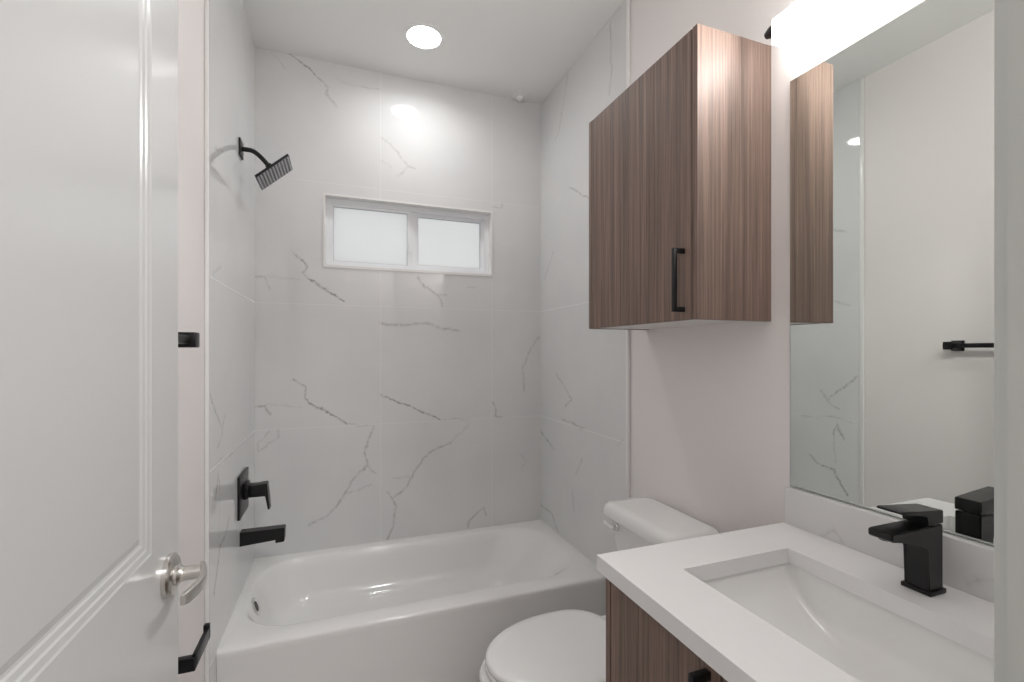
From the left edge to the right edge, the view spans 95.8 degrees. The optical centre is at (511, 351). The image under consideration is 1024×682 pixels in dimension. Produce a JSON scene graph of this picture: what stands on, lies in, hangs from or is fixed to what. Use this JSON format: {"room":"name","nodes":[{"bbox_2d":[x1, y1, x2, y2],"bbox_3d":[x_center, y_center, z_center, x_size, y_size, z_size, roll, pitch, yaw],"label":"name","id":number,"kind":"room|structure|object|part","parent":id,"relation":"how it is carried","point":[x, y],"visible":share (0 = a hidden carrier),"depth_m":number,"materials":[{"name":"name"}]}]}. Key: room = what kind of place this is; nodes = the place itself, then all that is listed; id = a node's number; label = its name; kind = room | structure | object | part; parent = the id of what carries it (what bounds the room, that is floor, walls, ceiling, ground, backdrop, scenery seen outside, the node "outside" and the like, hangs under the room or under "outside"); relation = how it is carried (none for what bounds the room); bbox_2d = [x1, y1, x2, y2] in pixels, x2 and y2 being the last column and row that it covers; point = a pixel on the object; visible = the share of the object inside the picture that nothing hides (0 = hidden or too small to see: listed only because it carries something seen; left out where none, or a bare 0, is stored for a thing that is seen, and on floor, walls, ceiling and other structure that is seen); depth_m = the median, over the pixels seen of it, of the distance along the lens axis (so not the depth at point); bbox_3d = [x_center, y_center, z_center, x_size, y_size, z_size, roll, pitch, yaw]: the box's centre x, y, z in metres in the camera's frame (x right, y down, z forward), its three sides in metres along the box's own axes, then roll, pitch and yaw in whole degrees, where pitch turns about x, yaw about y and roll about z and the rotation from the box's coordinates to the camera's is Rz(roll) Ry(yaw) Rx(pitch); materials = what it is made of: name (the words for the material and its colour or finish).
{"room":"bathroom","nodes":[
{"label":"bathroom","id":0,"kind":"room"},
{"bbox_2d":[178,0,203,681],"bbox_3d":[-0.884,-0.053,1.090,0.100,2.866,2.443,0,0,-20],"label":"wall","id":1,"kind":"structure","parent":0,"point":[190,12],"depth_m":1.32,"materials":[{"name":"white paint"}]},
{"bbox_2d":[178,332,199,347],"bbox_3d":[-0.703,-0.028,0.865,0.084,0.048,0.509,0,0,-20],"label":"towel bar","id":2,"kind":"object","parent":1,"relation":"attached to","point":[185,339],"visible":0.23,"depth_m":1.07,"materials":[{"name":"black metal"}]},
{"bbox_2d":[178,622,209,673],"bbox_3d":[-0.801,0.730,1.127,0.082,0.048,0.146,0,0,-20],"label":"paper holder","id":3,"kind":"object","parent":1,"relation":"attached to","point":[188,663],"visible":0.69,"depth_m":1.09,"materials":[{"name":"black metal"}]},
{"bbox_3d":[-0.784,0.730,1.081,0.082,0.048,0.048,0,0,-20],"label":"post","id":4,"kind":"part","parent":3,"relation":"part of","materials":[{"name":"black metal"}]},
{"bbox_3d":[-0.771,0.726,1.144,0.014,0.040,0.136,0,0,-20],"label":"arm","id":5,"kind":"part","parent":3,"relation":"part of","materials":[{"name":"black metal"}]},
{"bbox_2d":[204,0,209,681],"bbox_3d":[-0.961,-0.053,1.459,0.012,2.866,0.022,0,0,-20],"label":"trim","id":6,"kind":"structure","parent":1,"relation":"attached to","point":[206,2],"depth_m":1.45,"materials":[{"name":"white"}]},
{"bbox_2d":[210,0,254,681],"bbox_3d":[-1.111,-0.053,1.861,0.008,2.866,0.838,0,0,-20],"label":"wall tile","id":7,"kind":"structure","parent":1,"relation":"attached to","point":[232,47],"depth_m":1.73,"materials":[{"name":"tile"}]},
{"bbox_2d":[237,467,270,520],"bbox_3d":[-1.093,0.597,1.979,0.108,0.176,0.190,0,0,-20],"label":"shower valve","id":8,"kind":"object","parent":7,"relation":"attached to","point":[246,490],"visible":1,"depth_m":1.95,"materials":[{"name":"black metal"}]},
{"bbox_3d":[-1.081,0.617,1.984,0.082,0.113,0.052,0,0,-20],"label":"lever","id":9,"kind":"part","parent":8,"relation":"part of","materials":[{"name":"black metal"}]},
{"bbox_2d":[240,524,285,546],"bbox_3d":[-1.056,0.782,1.966,0.169,0.065,0.044,0,0,-20],"label":"tub spout","id":10,"kind":"object","parent":7,"relation":"attached to","point":[249,536],"visible":1,"depth_m":1.95,"materials":[{"name":"black metal"}]},
{"bbox_2d":[239,137,292,189],"bbox_3d":[-1.042,-0.794,1.961,0.191,0.172,0.162,0,0,-20],"label":"shower","id":11,"kind":"object","parent":7,"relation":"attached to","point":[274,171],"visible":1,"depth_m":1.94,"materials":[{"name":"black metal"}]},
{"bbox_3d":[-1.072,-0.814,1.949,0.117,0.082,0.019,0,0,-20],"label":"arm","id":12,"kind":"part","parent":11,"relation":"part of","materials":[{"name":"black metal"}]},
{"bbox_3d":[-1.011,-0.764,1.972,0.127,0.113,0.162,0,0,-20],"label":"spray plate","id":13,"kind":"part","parent":11,"relation":"part of","materials":[{"name":"black metal"}]},
{"bbox_2d":[255,47,540,558],"bbox_3d":[-0.564,-0.053,2.585,1.736,2.866,0.140,0,0,-20],"label":"wall","id":14,"kind":"structure","parent":0,"point":[390,405],"depth_m":2.47,"materials":[{"name":"stone"}]},
{"bbox_2d":[323,192,492,276],"bbox_3d":[-0.556,-0.623,2.570,0.909,0.379,0.114,0,0,-20],"label":"window","id":15,"kind":"structure","parent":14,"relation":"in","point":[367,233],"depth_m":2.56,"materials":[{"name":"white glass"}]},
{"bbox_3d":[-0.762,-0.621,2.507,0.387,0.291,0.004,0,0,-20],"label":"pane","id":16,"kind":"part","parent":15,"relation":"part of","materials":[{"name":"white glass"}]},
{"bbox_3d":[-0.762,-0.621,2.507,0.425,0.329,0.026,0,0,-20],"label":"sliding sash","id":17,"kind":"part","parent":15,"relation":"part of","materials":[{"name":"white plastic"}]},
{"bbox_3d":[-0.363,-0.624,2.678,0.368,0.273,0.004,0,0,-20],"label":"pane","id":18,"kind":"part","parent":15,"relation":"part of","materials":[{"name":"white glass"}]},
{"bbox_3d":[-0.363,-0.624,2.678,0.426,0.331,0.026,0,0,-20],"label":"fixed sash","id":19,"kind":"part","parent":15,"relation":"part of","materials":[{"name":"white plastic"}]},
{"bbox_2d":[242,0,623,103],"bbox_3d":[-0.141,-1.526,1.439,1.736,0.080,2.583,0,0,-20],"label":"ceiling","id":20,"kind":"structure","parent":0,"point":[503,48],"depth_m":2.18,"materials":[{"name":"white paint"}]},
{"bbox_2d":[403,22,444,50],"bbox_3d":[-0.415,-1.483,2.184,0.192,0.006,0.192,0,0,-20],"label":"recessed light","id":21,"kind":"object","parent":20,"relation":"in","point":[420,35],"visible":1,"depth_m":2.17,"materials":[{"name":"white plastic"}]},
{"bbox_2d":[513,92,526,101],"bbox_3d":[0.048,-1.472,2.691,0.080,0.027,0.080,0,0,-20],"label":"cap","id":22,"kind":"object","parent":20,"relation":"attached to","point":[520,96],"visible":1,"depth_m":2.67,"materials":[{"name":"white plastic"}]},
{"bbox_2d":[630,0,991,545],"bbox_3d":[0.651,-0.053,1.657,0.100,2.866,2.443,0,0,-20],"label":"wall","id":23,"kind":"structure","parent":0,"point":[710,404],"depth_m":1.45,"materials":[{"name":"white paint"}]},
{"bbox_2d":[541,0,624,566],"bbox_3d":[0.330,-0.053,2.368,0.010,2.866,0.886,0,0,-20],"label":"wall tile","id":24,"kind":"structure","parent":23,"relation":"attached to","point":[583,368],"depth_m":2.35,"materials":[{"name":"tile"}]},
{"bbox_2d":[625,0,629,498],"bbox_3d":[0.485,-0.053,1.941,0.014,2.866,0.022,0,0,-20],"label":"trim","id":25,"kind":"structure","parent":23,"relation":"attached to","point":[627,2],"depth_m":1.93,"materials":[{"name":"white"}]},
{"bbox_2d":[589,23,770,329],"bbox_3d":[0.492,-0.473,1.515,0.296,0.774,0.566,0,0,-20],"label":"upper cabinet","id":26,"kind":"object","parent":23,"relation":"attached to","point":[680,160],"visible":1,"depth_m":1.29,"materials":[{"name":"brown laminate"}]},
{"bbox_3d":[0.414,-0.473,1.778,0.260,0.774,0.019,0,0,-20],"label":"panel","id":27,"kind":"part","parent":26,"relation":"part of","materials":[{"name":"grey laminate"}]},
{"bbox_3d":[0.395,-0.473,1.480,0.019,0.772,0.524,0,0,-20],"label":"door","id":28,"kind":"part","parent":26,"relation":"part of","materials":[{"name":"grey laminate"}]},
{"bbox_3d":[0.450,-0.194,1.253,0.036,0.172,0.012,0,0,-20],"label":"handle","id":29,"kind":"part","parent":26,"relation":"part of","materials":[{"name":"black metal"}]},
{"bbox_3d":[0.518,-0.097,1.525,0.239,0.018,0.528,0,0,-20],"label":"panel","id":30,"kind":"part","parent":26,"relation":"part of","materials":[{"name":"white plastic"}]},
{"bbox_3d":[0.603,-0.473,1.265,0.260,0.774,0.019,0,0,-20],"label":"panel","id":31,"kind":"part","parent":26,"relation":"part of","materials":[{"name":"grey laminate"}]},
{"bbox_2d":[764,0,862,49],"bbox_3d":[0.821,-0.822,0.911,0.097,0.073,0.706,0,0,-20],"label":"vanity light","id":32,"kind":"object","parent":23,"relation":"attached to","point":[802,19],"visible":1,"depth_m":1.12,"materials":[{"name":"white"}]},
{"bbox_2d":[785,486,993,602],"bbox_3d":[0.852,0.407,0.926,0.026,0.095,0.663,0,0,-20],"label":"backsplash","id":33,"kind":"structure","parent":23,"relation":"attached to","point":[968,565],"depth_m":1.03,"materials":[{"name":"stone"}]},
{"bbox_2d":[790,0,993,545],"bbox_3d":[0.861,-0.183,0.934,0.005,1.084,0.657,0,0,-20],"label":"mirror","id":34,"kind":"object","parent":23,"relation":"attached to","point":[892,133],"visible":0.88,"depth_m":1.00,"materials":[{"name":"clear glass"}]},
{"bbox_3d":[-0.141,1.420,1.439,1.736,0.080,2.583,0,0,-20],"label":"floor","id":35,"kind":"structure","parent":0,"visible":0},
{"bbox_2d":[216,520,605,681],"bbox_3d":[-0.411,1.194,2.167,1.517,0.372,0.750,0,0,-20],"label":"bathtub","id":36,"kind":"object","parent":35,"relation":"on","point":[427,608],"visible":0.88,"depth_m":2.00,"materials":[{"name":"white ceramic"}]},
{"bbox_2d":[479,497,718,681],"bbox_3d":[0.251,0.968,1.498,0.735,0.824,0.404,0,0,-20],"label":"toilet","id":37,"kind":"object","parent":35,"relation":"on","point":[562,645],"visible":0.47,"depth_m":1.47,"materials":[{"name":"white ceramic"}]},
{"bbox_3d":[0.146,0.959,1.459,0.469,0.018,0.376,0,0,-20],"label":"seat","id":38,"kind":"part","parent":37,"relation":"part of","materials":[{"name":"white plastic"}]},
{"bbox_3d":[0.145,0.934,1.459,0.469,0.025,0.378,0,0,-20],"label":"lid","id":39,"kind":"part","parent":37,"relation":"part of","materials":[{"name":"white plastic"}]},
{"bbox_3d":[0.357,0.637,1.696,0.012,0.020,0.060,0,0,-20],"label":"lever arm","id":40,"kind":"part","parent":37,"relation":"part of","materials":[{"name":"white plastic"}]},
{"bbox_3d":[0.376,0.638,1.682,0.018,0.028,0.028,0,0,-20],"label":"flush lever","id":41,"kind":"part","parent":37,"relation":"part of","materials":[{"name":"silver metal"}]},
{"bbox_3d":[0.509,0.785,1.593,0.175,0.360,0.380,0,0,-20],"label":"tank","id":42,"kind":"part","parent":37,"relation":"part of","materials":[{"name":"white ceramic"}]},
{"bbox_3d":[0.497,0.581,1.588,0.212,0.050,0.404,0,0,-20],"label":"tank lid","id":43,"kind":"part","parent":37,"relation":"part of","materials":[{"name":"white ceramic"}]},
{"bbox_2d":[606,578,727,681],"bbox_3d":[0.576,0.934,0.825,0.613,0.891,0.649,0,0,-20],"label":"vanity cabinet","id":44,"kind":"object","parent":35,"relation":"on","point":[639,648],"visible":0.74,"depth_m":0.92,"materials":[{"name":"brown laminate"}]},
{"bbox_3d":[0.483,0.934,1.127,0.577,0.891,0.017,0,0,-20],"label":"panel","id":45,"kind":"part","parent":44,"relation":"part of","materials":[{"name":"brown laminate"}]},
{"bbox_3d":[0.299,0.596,0.739,0.036,0.168,0.012,0,0,-20],"label":"handle","id":46,"kind":"part","parent":44,"relation":"part of","materials":[{"name":"black metal"}]},
{"bbox_2d":[597,522,993,681],"bbox_3d":[0.585,0.472,0.829,0.596,0.034,0.666,0,0,-20],"label":"countertop","id":47,"kind":"structure","parent":44,"relation":"on","point":[665,580],"depth_m":0.87,"materials":[{"name":"white stone"}]},
{"bbox_2d":[703,563,993,681],"bbox_3d":[0.576,0.552,0.814,0.348,0.124,0.492,0,0,-20],"label":"sink","id":48,"kind":"object","parent":47,"relation":"in","point":[870,642],"visible":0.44,"depth_m":0.92,"materials":[{"name":"white ceramic"}]},
{"bbox_2d":[868,503,946,596],"bbox_3d":[0.741,0.372,0.871,0.150,0.166,0.050,0,0,-20],"label":"faucet","id":49,"kind":"object","parent":47,"relation":"on","point":[921,533],"visible":1,"depth_m":0.87,"materials":[{"name":"black metal"}]},
{"bbox_3d":[0.751,0.306,0.874,0.121,0.034,0.043,0,0,-20],"label":"lever","id":50,"kind":"part","parent":49,"relation":"part of","materials":[{"name":"black metal"}]},
{"bbox_3d":[0.789,0.451,0.888,0.049,0.009,0.050,0,0,-20],"label":"plate","id":51,"kind":"part","parent":49,"relation":"part of","materials":[{"name":"black metal"}]},
{"bbox_3d":[0.286,-0.053,0.281,1.536,2.866,0.115,0,0,-20],"label":"wall","id":52,"kind":"structure","parent":0,"visible":0},
{"bbox_2d":[0,0,206,681],"bbox_3d":[-0.467,0.158,0.486,0.103,2.420,0.778,0,0,-19],"label":"door","id":53,"kind":"structure","parent":52,"relation":"in","point":[92,571],"depth_m":0.56,"materials":[{"name":"grey paint"}]},
{"bbox_3d":[-0.542,0.385,0.770,0.055,0.036,0.122,0,0,-20],"label":"lever handle","id":54,"kind":"part","parent":53,"relation":"part of","materials":[{"name":"silver metal"}]},
{"bbox_2d":[994,0,1023,681],"bbox_3d":[0.067,0.130,0.205,0.911,2.500,0.139,0,0,-20],"label":"door frame","id":55,"kind":"structure","parent":52,"relation":"attached to","point":[1015,8],"depth_m":0.39,"materials":[{"name":"white paint"}]}
]}

